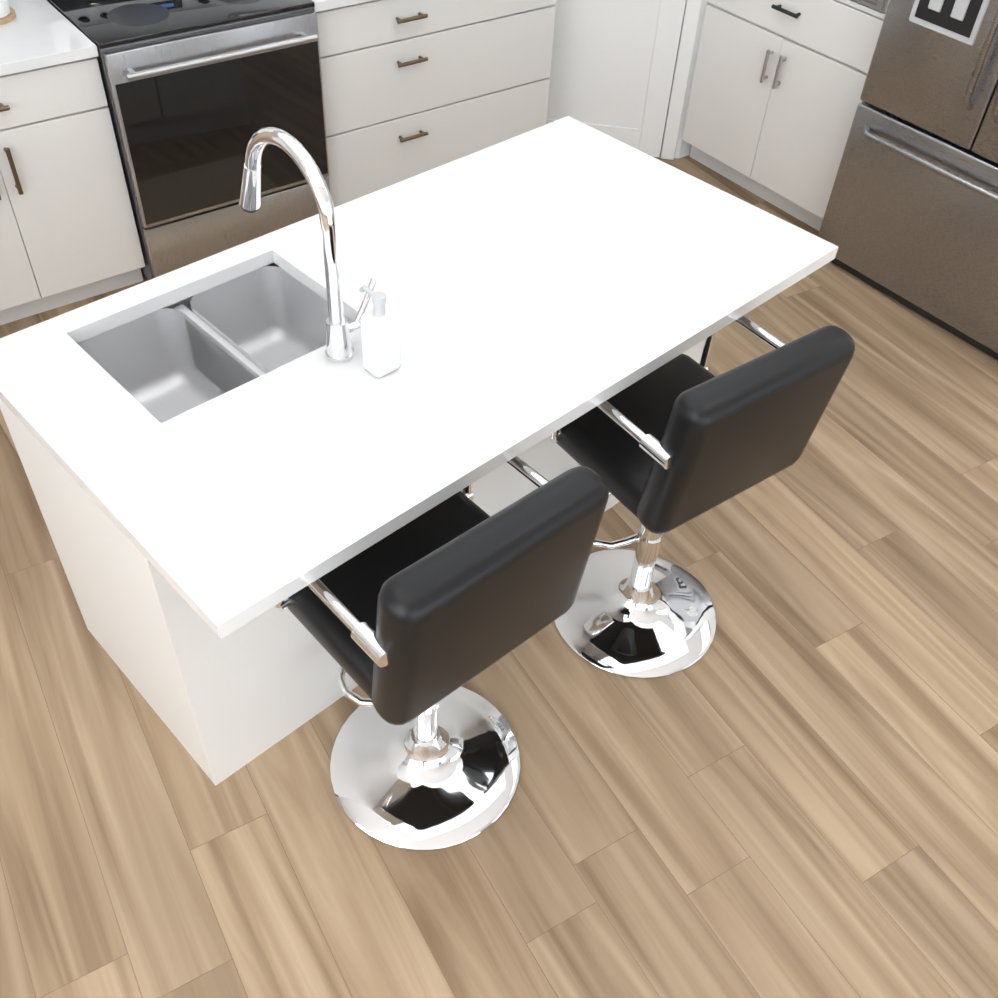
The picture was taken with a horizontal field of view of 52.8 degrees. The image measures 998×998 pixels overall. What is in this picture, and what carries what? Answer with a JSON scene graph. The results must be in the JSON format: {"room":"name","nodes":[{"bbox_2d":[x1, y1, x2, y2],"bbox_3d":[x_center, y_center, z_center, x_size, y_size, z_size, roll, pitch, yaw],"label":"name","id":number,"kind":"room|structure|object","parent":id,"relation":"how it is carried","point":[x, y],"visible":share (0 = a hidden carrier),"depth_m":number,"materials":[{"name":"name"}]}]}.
{"room":"kitchen","nodes":[
{"label":"kitchen","id":0,"kind":"room"},
{"bbox_2d":[0,155,997,997],"bbox_3d":[1.011,1.049,2.175,10.600,0.060,8.400,-26,52,-27],"label":"floor","id":1,"kind":"structure","parent":0,"point":[784,785],"depth_m":2.41,"materials":[{"name":"brown wood"}]},
{"bbox_2d":[0,409,19,457],"bbox_3d":[-0.845,-0.415,3.461,1.565,0.010,0.610,-26,52,-27],"label":"rug","id":2,"kind":"object","parent":1,"relation":"on","point":[3,424],"depth_m":3.22,"materials":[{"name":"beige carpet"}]},
{"bbox_2d":[0,0,144,324],"bbox_3d":[-1.779,-1.159,3.432,0.789,1.015,0.638,-26,52,-27],"label":"base cabinet","id":3,"kind":"object","parent":1,"relation":"on","point":[68,232],"visible":1,"depth_m":3.35,"materials":[{"name":"white wood"}]},
{"bbox_2d":[0,0,15,24],"bbox_3d":[-1.652,-1.689,3.150,0.164,0.340,0.164,-26,52,-27],"label":"paper towel","id":4,"kind":"object","parent":3,"relation":"on","point":[7,13],"visible":0.96,"depth_m":3.24,"materials":[{"name":"white paper"}]},
{"bbox_2d":[47,0,329,279],"bbox_3d":[-1.123,-1.504,3.695,0.764,1.190,0.711,-26,52,-27],"label":"stove","id":5,"kind":"object","parent":1,"relation":"on","point":[199,93],"visible":0.85,"depth_m":3.48,"materials":[{"name":"black glass"}]},
{"bbox_2d":[0,340,704,785],"bbox_3d":[-0.243,-0.206,2.678,1.746,0.882,0.641,-33,55,-31],"label":"kitchen island","id":6,"kind":"object","parent":1,"relation":"on","point":[228,702],"depth_m":2.26,"materials":[{"name":"white wood"}]},
{"bbox_2d":[0,116,837,639],"bbox_3d":[-0.122,-0.451,2.283,1.786,0.034,0.932,-33,55,-31],"label":"island countertop","id":7,"kind":"structure","parent":6,"relation":"on","point":[532,278],"depth_m":2.10,"materials":[{"name":"white stone"}]},
{"bbox_2d":[72,256,355,419],"bbox_3d":[-0.597,-0.276,2.234,0.523,0.212,0.388,-33,55,-31],"label":"sink","id":8,"kind":"object","parent":7,"relation":"in","point":[172,355],"depth_m":2.32,"materials":[{"name":"silver metal"}]},
{"bbox_2d":[239,127,377,362],"bbox_3d":[-0.382,-0.549,2.031,0.151,0.435,0.329,-33,55,-31],"label":"faucet","id":9,"kind":"object","parent":7,"relation":"on","point":[340,329],"visible":1,"depth_m":1.95,"materials":[{"name":"silver metal"}]},
{"bbox_2d":[359,285,400,377],"bbox_3d":[-0.247,-0.340,2.013,0.066,0.178,0.087,-33,55,-31],"label":"soap dispenser","id":10,"kind":"object","parent":7,"relation":"on","point":[380,328],"visible":1,"depth_m":1.99,"materials":[{"name":"white plastic"}]},
{"bbox_2d":[312,0,555,207],"bbox_3d":[-0.391,-1.844,4.206,1.128,1.015,0.638,-26,52,-27],"label":"base cabinet","id":11,"kind":"object","parent":1,"relation":"on","point":[412,88],"visible":0.81,"depth_m":4.03,"materials":[{"name":"white wood"}]},
{"bbox_2d":[274,456,608,849],"bbox_3d":[-0.149,0.292,2.100,0.515,1.004,0.484,-31,54,-30],"label":"stool","id":12,"kind":"object","parent":1,"relation":"on","point":[412,627],"visible":0.79,"depth_m":1.89,"materials":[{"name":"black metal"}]},
{"bbox_2d":[548,315,854,677],"bbox_3d":[0.408,-0.035,2.464,0.515,1.004,0.484,-25,52,-26],"label":"stool","id":13,"kind":"object","parent":1,"relation":"on","point":[676,442],"visible":0.77,"depth_m":2.25,"materials":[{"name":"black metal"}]},
{"bbox_2d":[682,0,889,230],"bbox_3d":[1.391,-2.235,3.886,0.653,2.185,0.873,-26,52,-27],"label":"base cabinet","id":14,"kind":"object","parent":1,"relation":"on","point":[775,100],"visible":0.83,"depth_m":4.17,"materials":[{"name":"white wood"}]},
{"bbox_2d":[818,0,997,359],"bbox_3d":[1.903,-1.508,3.450,0.780,1.826,0.970,-26,52,-27],"label":"fridge","id":15,"kind":"object","parent":1,"relation":"on","point":[910,219],"visible":0.92,"depth_m":3.63,"materials":[{"name":"silver metal"}]},
{"bbox_2d":[674,0,708,158],"bbox_3d":[0.667,-2.835,4.215,1.350,2.500,1.030,-26,52,-27],"label":"wall","id":16,"kind":"structure","parent":0,"point":[683,148],"depth_m":4.56,"materials":[{"name":"white paint"}]},
{"bbox_2d":[546,0,701,159],"bbox_3d":[0.478,-2.389,4.032,0.803,2.111,0.094,8,45,4],"label":"pantry door","id":17,"kind":"structure","parent":16,"relation":"in","point":[620,70],"depth_m":4.50,"materials":[{"name":"white wood"}]}
]}

